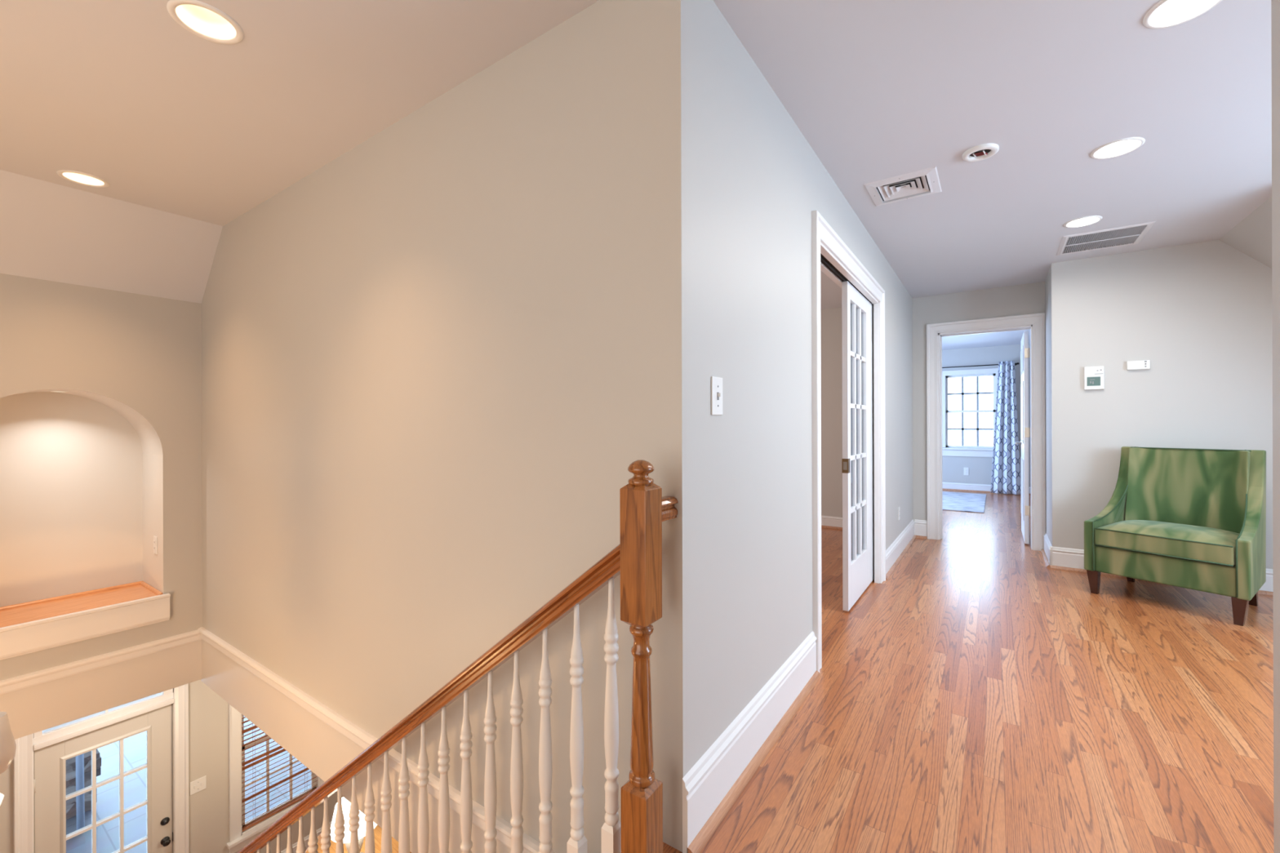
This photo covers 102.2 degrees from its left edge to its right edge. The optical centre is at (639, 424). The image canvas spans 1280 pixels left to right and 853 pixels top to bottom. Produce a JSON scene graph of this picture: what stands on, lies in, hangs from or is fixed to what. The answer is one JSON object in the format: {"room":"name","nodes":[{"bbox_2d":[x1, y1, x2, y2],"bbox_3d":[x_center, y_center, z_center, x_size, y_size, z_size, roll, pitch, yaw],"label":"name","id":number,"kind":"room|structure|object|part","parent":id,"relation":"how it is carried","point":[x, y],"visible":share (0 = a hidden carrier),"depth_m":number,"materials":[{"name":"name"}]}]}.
{"room":"upstairs hallway landing","nodes":[
{"label":"upstairs hallway landing","id":0,"kind":"room"},
{"bbox_2d":[0,388,163,607],"bbox_3d":[-3.643,0.476,3.224,0.490,1.370,0.894,0,0,35],"label":"wall","id":1,"kind":"structure","parent":0,"point":[82,472],"depth_m":3.45,"materials":[{"name":"paint"}]},
{"bbox_2d":[48,390,68,391],"bbox_3d":[-3.619,-0.206,3.219,0.080,0.009,0.080,0,0,35],"label":"light","id":2,"kind":"object","parent":1,"relation":"attached to","point":[49,390],"visible":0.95,"depth_m":3.19,"materials":[{"name":"white plastic"}]},
{"bbox_2d":[153,535,157,554],"bbox_3d":[-3.325,0.830,3.544,0.070,0.120,0.008,0,0,35],"label":"wall outlet","id":3,"kind":"object","parent":1,"relation":"attached to","point":[155,538],"visible":1,"depth_m":3.53,"materials":[{"name":"white plastic"}]},
{"bbox_2d":[0,640,201,739],"bbox_3d":[-4.041,1.647,2.204,0.007,0.280,3.442,0,0,35],"label":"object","id":4,"kind":"structure","parent":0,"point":[35,708],"depth_m":3.20,"materials":[{"name":"paint"}]},
{"bbox_2d":[0,273,202,680],"bbox_3d":[-4.238,0.254,2.397,0.530,3.093,3.542,0,0,35],"label":"wall","id":5,"kind":"structure","parent":0,"point":[143,353],"depth_m":3.33,"materials":[{"name":"paint"}]},
{"bbox_2d":[0,581,170,660],"bbox_3d":[-3.626,1.223,3.210,0.529,0.185,0.956,0,0,35],"label":"niche shelf","id":6,"kind":"object","parent":5,"relation":"attached to","point":[29,627],"visible":1,"depth_m":3.20,"materials":[{"name":"white paint"}]},
{"bbox_3d":[-3.641,1.155,3.224,0.488,0.012,0.892,0,0,35],"label":"shelf","id":7,"kind":"part","parent":6,"relation":"part of","materials":[{"name":"brown wood"}]},
{"bbox_2d":[0,169,222,303],"bbox_3d":[-3.901,-1.078,2.101,0.466,0.470,3.442,0,0,35],"label":"ceiling","id":8,"kind":"structure","parent":0,"point":[49,231],"depth_m":3.06,"materials":[{"name":"paint"}]},
{"bbox_2d":[0,679,342,852],"bbox_3d":[-3.766,3.126,5.027,0.120,2.653,8.400,0,0,35],"label":"wall","id":9,"kind":"structure","parent":0,"point":[208,713],"depth_m":4.69,"materials":[{"name":"paint"}]},
{"bbox_2d":[13,683,189,852],"bbox_3d":[-4.307,3.178,4.187,0.142,2.551,0.987,0,0,35],"label":"door","id":10,"kind":"structure","parent":9,"relation":"in","point":[51,750],"depth_m":4.17,"materials":[{"name":"white paint"}]},
{"bbox_2d":[33,688,173,737],"bbox_3d":[-4.310,2.169,4.187,0.060,0.343,0.797,0,0,35],"label":"door trim","id":11,"kind":"structure","parent":10,"relation":"attached to","point":[168,691],"depth_m":4.16,"materials":[{"name":"white paint"}]},
{"bbox_3d":[-4.077,3.596,4.446,0.060,0.060,0.060,0,0,35],"label":"knob","id":12,"kind":"part","parent":10,"relation":"part of","materials":[{"name":"black metal"}]},
{"bbox_2d":[190,775,206,795],"bbox_3d":[-3.959,3.239,4.631,0.010,0.115,0.115,0,0,35],"label":"light switch","id":13,"kind":"object","parent":9,"relation":"attached to","point":[199,784],"visible":1,"depth_m":4.63,"materials":[{"name":"white plastic"}]},
{"bbox_2d":[226,703,329,852],"bbox_3d":[-3.612,3.122,5.197,0.180,1.788,0.915,0,0,35],"label":"window","id":14,"kind":"structure","parent":9,"relation":"in","point":[238,839],"depth_m":4.88,"materials":[{"name":"white paint"}]},
{"bbox_3d":[-3.561,3.956,5.163,0.060,0.120,0.915,0,0,35],"label":"sill","id":15,"kind":"part","parent":14,"relation":"part of","materials":[{"name":"white paint"}]},
{"bbox_3d":[-3.650,3.100,5.223,0.050,1.568,0.671,0,0,35],"label":"sash","id":16,"kind":"part","parent":14,"relation":"part of","materials":[{"name":"white paint"}]},
{"bbox_2d":[241,716,317,831],"bbox_3d":[-3.612,3.097,5.197,0.054,1.562,0.667,0,0,35],"label":"blind","id":17,"kind":"object","parent":14,"relation":"attached to","point":[260,820],"visible":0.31,"depth_m":5.08,"materials":[{"name":"brown wood"}]},
{"bbox_3d":[-3.612,3.111,5.197,0.054,1.490,0.457,0,0,35],"label":"cord","id":18,"kind":"part","parent":17,"relation":"part of","materials":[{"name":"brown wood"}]},
{"bbox_3d":[-3.611,3.867,5.198,0.047,0.022,0.667,0,0,35],"label":"rail","id":19,"kind":"part","parent":17,"relation":"part of","materials":[{"name":"brown wood"}]},
{"bbox_2d":[280,821,332,852],"bbox_3d":[-2.706,4.361,6.422,0.038,0.176,4.504,0,0,35],"label":"baseboard","id":20,"kind":"structure","parent":9,"relation":"attached to","point":[319,830],"depth_m":5.34,"materials":[{"name":"white paint"}]},
{"bbox_2d":[66,717,311,852],"bbox_3d":[-6.788,4.526,9.537,9.980,0.050,20.000,0,0,35],"label":"floor","id":21,"kind":"structure","parent":0,"point":[134,746],"depth_m":6.33,"materials":[{"name":"concrete"}]},
{"bbox_2d":[75,753,84,830],"bbox_3d":[-6.175,3.151,5.689,0.063,2.696,0.083,0,0,35],"label":"downspout","id":22,"kind":"object","parent":21,"relation":"on","point":[80,804],"visible":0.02,"depth_m":5.67,"materials":[{"name":"white metal"}]},
{"bbox_2d":[66,748,101,820],"bbox_3d":[-6.826,3.103,5.943,0.800,2.796,0.880,0,0,35],"label":"stone pillar","id":23,"kind":"structure","parent":21,"relation":"on","point":[71,762],"depth_m":5.92,"materials":[{"name":"grey stone"}]},
{"bbox_2d":[201,0,703,852],"bbox_3d":[-1.608,0.246,2.688,4.271,3.093,0.120,0,0,35],"label":"wall","id":24,"kind":"structure","parent":0,"point":[437,361],"depth_m":1.92,"materials":[{"name":"paint"}]},
{"bbox_2d":[0,629,201,694],"bbox_3d":[-4.033,1.472,2.198,0.026,0.075,3.442,0,0,35],"label":"trim","id":25,"kind":"structure","parent":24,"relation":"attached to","point":[40,677],"depth_m":3.18,"materials":[{"name":"white paint"}]},
{"bbox_2d":[201,639,511,852],"bbox_3d":[-1.510,1.642,2.548,3.785,0.305,0.007,0,0,35],"label":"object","id":26,"kind":"structure","parent":24,"relation":"attached to","point":[316,744],"depth_m":2.65,"materials":[{"name":"paint"}]},
{"bbox_2d":[197,626,539,852],"bbox_3d":[-1.517,1.453,2.539,3.785,0.075,0.026,0,0,35],"label":"trim","id":27,"kind":"structure","parent":24,"relation":"attached to","point":[345,727],"depth_m":2.44,"materials":[{"name":"white paint"}]},
{"bbox_2d":[0,0,1271,350],"bbox_3d":[1.615,-1.310,4.015,7.885,0.001,12.850,0,0,35],"label":"ceiling","id":28,"kind":"structure","parent":0,"point":[177,121],"depth_m":2.07,"materials":[{"name":"paint"}]},
{"bbox_2d":[0,711,16,805],"bbox_3d":[-2.491,0.080,1.672,0.626,2.756,0.602,0,0,35],"label":"chandelier","id":29,"kind":"object","parent":28,"relation":"hanging from","point":[7,743],"visible":1,"depth_m":1.88,"materials":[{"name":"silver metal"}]},
{"bbox_3d":[-2.353,1.172,1.867,0.128,0.220,0.128,0,0,35],"label":"lamp shade","id":30,"kind":"part","parent":29,"relation":"part of","materials":[{"name":"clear glass"}]},
{"bbox_2d":[56,169,109,187],"bbox_3d":[-2.938,-1.336,2.730,0.192,0.092,0.192,0,0,35],"label":"recessed light","id":31,"kind":"object","parent":28,"relation":"in","point":[77,177],"visible":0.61,"depth_m":2.76,"materials":[{"name":"white plastic"}]},
{"bbox_2d":[166,0,244,44],"bbox_3d":[-1.402,-1.341,1.673,0.192,0.092,0.192,0,0,35],"label":"recessed light","id":32,"kind":"object","parent":28,"relation":"in","point":[204,20],"visible":0.85,"depth_m":1.71,"materials":[{"name":"white plastic"}]},
{"bbox_2d":[863,166,942,206],"bbox_3d":[1.459,-1.363,2.863,0.344,0.132,0.344,0,0,35],"label":"ceiling vent","id":33,"kind":"object","parent":28,"relation":"in","point":[924,182],"visible":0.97,"depth_m":2.87,"materials":[{"name":"metal"}]},
{"bbox_2d":[962,142,999,161],"bbox_3d":[1.635,-1.300,2.483,0.148,0.019,0.148,0,0,35],"label":"smoke detector base","id":34,"kind":"object","parent":28,"relation":"attached to","point":[984,151],"visible":1,"depth_m":2.47,"materials":[{"name":"white plastic"}]},
{"bbox_2d":[1063,215,1102,227],"bbox_3d":[2.871,-1.322,3.352,0.192,0.029,0.192,0,0,35],"label":"recessed light","id":35,"kind":"object","parent":28,"relation":"in","point":[1086,220],"visible":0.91,"depth_m":3.37,"materials":[{"name":"white plastic"}]},
{"bbox_2d":[1056,221,1155,255],"bbox_3d":[3.292,-1.371,3.686,0.470,0.128,0.500,0,0,35],"label":"ceiling vent","id":36,"kind":"object","parent":28,"relation":"in","point":[1130,234],"visible":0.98,"depth_m":3.67,"materials":[{"name":"metal"}]},
{"bbox_2d":[1089,137,1145,159],"bbox_3d":[2.268,-1.320,2.457,0.192,0.029,0.192,0,0,35],"label":"recessed light","id":37,"kind":"object","parent":28,"relation":"in","point":[1117,148],"visible":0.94,"depth_m":2.47,"materials":[{"name":"white plastic"}]},
{"bbox_2d":[1142,0,1222,29],"bbox_3d":[1.705,-1.319,1.616,0.192,0.029,0.192,0,0,35],"label":"recessed light","id":38,"kind":"object","parent":28,"relation":"in","point":[1166,13],"visible":0.99,"depth_m":1.65,"materials":[{"name":"white plastic"}]},
{"bbox_2d":[701,0,912,754],"bbox_3d":[1.465,-0.064,3.493,0.120,2.490,4.692,0,0,35],"label":"wall","id":39,"kind":"structure","parent":0,"point":[762,182],"depth_m":1.90,"materials":[{"name":"paint"}]},
{"bbox_2d":[711,376,722,415],"bbox_3d":[0.243,-0.087,1.598,0.016,0.118,0.073,0,0,35],"label":"light switch","id":40,"kind":"object","parent":39,"relation":"attached to","point":[716,382],"visible":1,"depth_m":1.59,"materials":[{"name":"white plastic"}]},
{"bbox_2d":[682,631,821,852],"bbox_3d":[0.482,1.080,1.921,0.038,0.208,1.232,0,0,35],"label":"baseboard","id":41,"kind":"structure","parent":39,"relation":"attached to","point":[710,788],"depth_m":1.72,"materials":[{"name":"white paint"}]},
{"bbox_2d":[811,209,885,672],"bbox_3d":[1.294,0.087,3.219,0.148,2.188,1.830,0,0,35],"label":"door","id":42,"kind":"structure","parent":39,"relation":"in","point":[863,322],"depth_m":3.42,"materials":[{"name":"white paint"}]},
{"bbox_3d":[1.283,0.261,3.232,0.023,0.050,0.006,0,0,35],"label":"latch pull","id":43,"kind":"part","parent":42,"relation":"part of","materials":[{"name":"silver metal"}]},
{"bbox_3d":[1.465,0.051,3.497,0.004,1.690,0.488,0,0,35],"label":"pane","id":44,"kind":"part","parent":42,"relation":"part of","materials":[{"name":"clear glass"}]},
{"bbox_2d":[897,506,899,520],"bbox_3d":[2.307,0.796,4.599,0.008,0.115,0.070,0,0,35],"label":"wall outlet","id":45,"kind":"object","parent":39,"relation":"attached to","point":[899,507],"visible":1,"depth_m":4.58,"materials":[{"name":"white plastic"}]},
{"bbox_2d":[885,519,916,580],"bbox_3d":[2.357,1.086,4.646,0.038,0.185,1.784,0,0,35],"label":"baseboard","id":46,"kind":"structure","parent":39,"relation":"attached to","point":[896,551],"depth_m":4.50,"materials":[{"name":"white paint"}]},
{"bbox_2d":[820,281,1044,520],"bbox_3d":[1.810,-0.065,6.176,4.778,2.490,0.120,0,0,35],"label":"wall","id":47,"kind":"structure","parent":0,"point":[1024,299],"depth_m":5.36,"materials":[{"name":"paint"}]},
{"bbox_2d":[821,515,842,529],"bbox_3d":[1.269,1.115,6.455,3.566,0.132,0.038,0,0,35],"label":"baseboard","id":48,"kind":"structure","parent":47,"relation":"attached to","point":[827,522],"depth_m":5.84,"materials":[{"name":"white paint"}]},
{"bbox_3d":[1.266,1.169,6.449,3.566,0.024,0.024,0,0,35],"label":"shoe moulding","id":49,"kind":"part","parent":48,"relation":"part of","materials":[{"name":"brown wood"}]},
{"bbox_2d":[914,519,927,538],"bbox_3d":[2.897,1.084,5.334,0.115,0.185,0.038,0,0,35],"label":"baseboard","id":50,"kind":"structure","parent":47,"relation":"attached to","point":[920,526],"depth_m":5.33,"materials":[{"name":"white paint"}]},
{"bbox_3d":[2.894,1.164,5.329,0.115,0.024,0.024,0,0,35],"label":"shoe moulding","id":51,"kind":"part","parent":50,"relation":"part of","materials":[{"name":"brown wood"}]},
{"bbox_2d":[926,312,1045,551],"bbox_3d":[3.612,0.074,5.429,0.960,2.200,0.988,0,0,35],"label":"door","id":52,"kind":"structure","parent":47,"relation":"in","point":[1035,322],"depth_m":5.02,"materials":[{"name":"white paint"}]},
{"bbox_3d":[4.033,-0.652,5.465,0.007,0.250,0.250,0,0,35],"label":"panel","id":53,"kind":"part","parent":52,"relation":"part of","materials":[{"name":"white paint"}]},
{"bbox_3d":[4.035,-0.117,5.465,0.007,0.620,0.250,0,0,35],"label":"panel","id":54,"kind":"part","parent":52,"relation":"part of","materials":[{"name":"white paint"}]},
{"bbox_3d":[4.037,0.653,5.465,0.007,0.600,0.250,0,0,35],"label":"panel","id":55,"kind":"part","parent":52,"relation":"part of","materials":[{"name":"white paint"}]},
{"bbox_3d":[3.857,-0.651,5.209,0.007,0.250,0.250,0,0,35],"label":"panel","id":56,"kind":"part","parent":52,"relation":"part of","materials":[{"name":"white paint"}]},
{"bbox_3d":[3.859,-0.117,5.209,0.007,0.620,0.250,0,0,35],"label":"panel","id":57,"kind":"part","parent":52,"relation":"part of","materials":[{"name":"white paint"}]},
{"bbox_3d":[3.861,0.653,5.209,0.007,0.600,0.250,0,0,35],"label":"panel","id":58,"kind":"part","parent":52,"relation":"part of","materials":[{"name":"white paint"}]},
{"bbox_2d":[662,489,1273,852],"bbox_3d":[1.823,1.195,3.877,7.400,0.030,12.850,0,0,35],"label":"floor","id":59,"kind":"structure","parent":0,"point":[980,696],"depth_m":2.07,"materials":[{"name":"brown wood"}]},
{"bbox_2d":[942,491,986,513],"bbox_3d":[4.219,1.165,8.267,2.170,0.014,2.100,0,0,35],"label":"rug","id":60,"kind":"object","parent":59,"relation":"on","point":[952,501],"visible":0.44,"depth_m":7.64,"materials":[{"name":"white fabric"}]},
{"bbox_2d":[1084,446,1266,626],"bbox_3d":[3.576,0.671,3.456,0.671,1.007,0.764,0,0,-31],"label":"settee","id":61,"kind":"object","parent":59,"relation":"on","point":[1195,519],"visible":1,"depth_m":3.41,"materials":[{"name":"green fabric"}]},
{"bbox_3d":[3.156,1.095,3.595,0.062,0.162,0.062,0,0,-31],"label":"leg","id":62,"kind":"part","parent":61,"relation":"part of","materials":[{"name":"brown wood"}]},
{"bbox_3d":[3.414,0.593,3.734,0.664,0.847,0.086,0,0,-28],"label":"arm","id":63,"kind":"part","parent":61,"relation":"part of","materials":[{"name":"green fabric"}]},
{"bbox_3d":[3.638,1.093,3.841,0.101,0.162,0.046,0,0,-31],"label":"leg","id":64,"kind":"part","parent":61,"relation":"part of","materials":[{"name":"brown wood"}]},
{"bbox_3d":[3.566,0.928,3.449,0.598,0.177,0.655,0,0,-31],"label":"seat","id":65,"kind":"part","parent":61,"relation":"part of","materials":[{"name":"green fabric"}]},
{"bbox_2d":[1094,520,1239,565],"bbox_3d":[3.517,0.752,3.420,0.521,0.167,0.641,0,0,-31],"label":"cushion","id":66,"kind":"object","parent":61,"relation":"on","point":[1215,543],"depth_m":3.29,"materials":[{"name":"green fabric"}]},
{"bbox_3d":[3.763,0.524,3.570,0.233,0.700,0.589,0,0,-31],"label":"backrest","id":67,"kind":"part","parent":61,"relation":"part of","materials":[{"name":"green fabric"}]},
{"bbox_3d":[3.506,1.093,3.018,0.062,0.162,0.062,0,0,-31],"label":"leg","id":68,"kind":"part","parent":61,"relation":"part of","materials":[{"name":"brown wood"}]},
{"bbox_3d":[3.748,0.592,3.184,0.664,0.847,0.086,0,0,-34],"label":"arm","id":69,"kind":"part","parent":61,"relation":"part of","materials":[{"name":"green fabric"}]},
{"bbox_3d":[3.947,1.092,3.332,0.101,0.162,0.046,0,0,-31],"label":"leg","id":70,"kind":"part","parent":61,"relation":"part of","materials":[{"name":"brown wood"}]},
{"bbox_2d":[942,343,1031,487],"bbox_3d":[4.234,-0.073,7.298,4.940,2.490,4.716,0,0,35],"label":"wall","id":71,"kind":"structure","parent":0,"point":[953,467],"depth_m":8.92,"materials":[{"name":"paint"}]},
{"bbox_2d":[964,467,968,475],"bbox_3d":[5.688,0.826,9.011,0.073,0.135,0.008,0,0,35],"label":"wall outlet","id":72,"kind":"object","parent":71,"relation":"attached to","point":[966,469],"visible":1,"depth_m":9.01,"materials":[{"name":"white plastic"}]},
{"bbox_2d":[942,368,998,457],"bbox_3d":[5.751,-0.192,9.004,0.935,1.511,0.155,0,0,35],"label":"window","id":73,"kind":"structure","parent":71,"relation":"in","point":[977,451],"depth_m":9.03,"materials":[{"name":"white paint"}]},
{"bbox_3d":[5.723,0.491,8.960,0.935,0.145,0.050,0,0,35],"label":"sill","id":74,"kind":"part","parent":73,"relation":"part of","materials":[{"name":"white paint"}]},
{"bbox_2d":[942,362,1019,368],"bbox_3d":[5.538,-0.997,9.045,1.772,0.040,0.116,0,0,35],"label":"curtain rod","id":75,"kind":"object","parent":71,"relation":"attached to","point":[1016,363],"visible":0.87,"depth_m":8.83,"materials":[{"name":"black metal"}]},
{"bbox_2d":[990,360,1021,494],"bbox_3d":[6.057,0.057,8.566,0.417,2.195,0.082,0,0,35],"label":"curtain","id":76,"kind":"object","parent":75,"relation":"hanging from","point":[1006,473],"visible":1,"depth_m":8.55,"materials":[{"name":"fabric"}]},
{"bbox_2d":[942,482,1031,495],"bbox_3d":[5.495,1.103,9.126,4.700,0.132,0.038,0,0,35],"label":"baseboard","id":77,"kind":"structure","parent":71,"relation":"attached to","point":[946,486],"depth_m":8.98,"materials":[{"name":"white paint"}]},
{"bbox_3d":[5.492,1.157,9.120,4.700,0.024,0.024,0,0,35],"label":"shoe moulding","id":78,"kind":"part","parent":77,"relation":"part of","materials":[{"name":"brown wood"}]},
{"bbox_2d":[1044,240,1273,595],"bbox_3d":[4.651,-0.074,3.792,2.638,2.490,0.826,0,0,35],"label":"wall","id":79,"kind":"structure","parent":0,"point":[1200,313],"depth_m":3.90,"materials":[{"name":"paint"}]},
{"bbox_2d":[1040,533,1052,568],"bbox_3d":[3.538,1.086,4.502,0.038,0.176,0.684,0,0,35],"label":"baseboard","id":80,"kind":"structure","parent":79,"relation":"attached to","point":[1046,553],"depth_m":4.42,"materials":[{"name":"white paint"}]},
{"bbox_3d":[3.532,1.163,4.506,0.024,0.024,0.684,0,0,35],"label":"shoe moulding","id":81,"kind":"part","parent":80,"relation":"part of","materials":[{"name":"brown wood"}]},
{"bbox_2d":[1084,365,1104,390],"bbox_3d":[3.569,-0.363,4.064,0.118,0.181,0.029,0,0,35],"label":"thermostat","id":82,"kind":"object","parent":79,"relation":"attached to","point":[1094,376],"visible":1,"depth_m":4.05,"materials":[{"name":"white plastic"}]},
{"bbox_2d":[1126,360,1150,369],"bbox_3d":[3.779,-0.448,3.920,0.127,0.067,0.026,0,0,35],"label":"wall sensor","id":83,"kind":"object","parent":79,"relation":"attached to","point":[1144,364],"visible":1,"depth_m":3.91,"materials":[{"name":"white plastic"}]},
{"bbox_3d":[4.427,1.160,3.462,2.638,0.024,0.024,0,0,35],"label":"shoe moulding","id":84,"kind":"part","parent":79,"relation":"part of","materials":[{"name":"brown wood"}]},
{"bbox_2d":[1218,196,1271,268],"bbox_3d":[4.495,-0.073,2.725,1.685,2.490,1.186,0,0,35],"label":"wall","id":85,"kind":"structure","parent":0,"point":[1252,237],"depth_m":3.40,"materials":[{"name":"paint"}]},
{"bbox_2d":[1271,0,1279,852],"bbox_3d":[1.243,-0.064,-1.241,2.545,2.490,3.765,0,0,35],"label":"wall","id":86,"kind":"structure","parent":0,"point":[1275,4],"depth_m":1.02,"materials":[{"name":"paint"}]},
{"bbox_3d":[-0.047,4.466,2.470,8.900,0.050,8.400,0,0,35],"label":"ground","id":87,"kind":"structure","parent":0,"visible":0},
{"bbox_2d":[304,825,411,852],"bbox_3d":[-2.439,4.075,4.552,0.950,0.744,0.950,0,0,35],"label":"round table","id":88,"kind":"object","parent":87,"relation":"on","point":[377,830],"visible":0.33,"depth_m":4.54,"materials":[{"name":"brown wood"}]},
{"bbox_2d":[329,796,377,852],"bbox_3d":[-2.410,3.448,4.367,0.370,0.510,0.370,0,0,35],"label":"table lamp","id":89,"kind":"object","parent":88,"relation":"on","point":[345,803],"visible":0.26,"depth_m":4.26,"materials":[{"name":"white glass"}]},
{"bbox_3d":[-1.911,2.838,2.132,4.040,3.296,1.135,0,0,35],"label":"staircase","id":90,"kind":"structure","parent":87,"relation":"on","visible":0},
{"bbox_2d":[237,459,678,852],"bbox_3d":[-1.538,2.176,2.459,3.907,4.158,0.184,0,0,35],"label":"stair railing","id":91,"kind":"object","parent":90,"relation":"on","point":[637,558],"visible":1,"depth_m":1.48,"materials":[{"name":"brown wood"}]},
{"bbox_3d":[-1.599,1.818,2.440,3.830,3.038,0.057,0,0,35],"label":"handrail","id":92,"kind":"part","parent":91,"relation":"part of","materials":[{"name":"brown wood"}]},
{"bbox_3d":[0.004,0.669,1.330,0.078,1.032,0.078,0,0,35],"label":"newel post","id":93,"kind":"part","parent":91,"relation":"part of","materials":[{"name":"brown wood"}]},
{"bbox_3d":[0.053,0.231,1.407,0.054,0.058,0.108,0,0,35],"label":"level handrail","id":94,"kind":"part","parent":91,"relation":"part of","materials":[{"name":"brown wood"}]}
]}

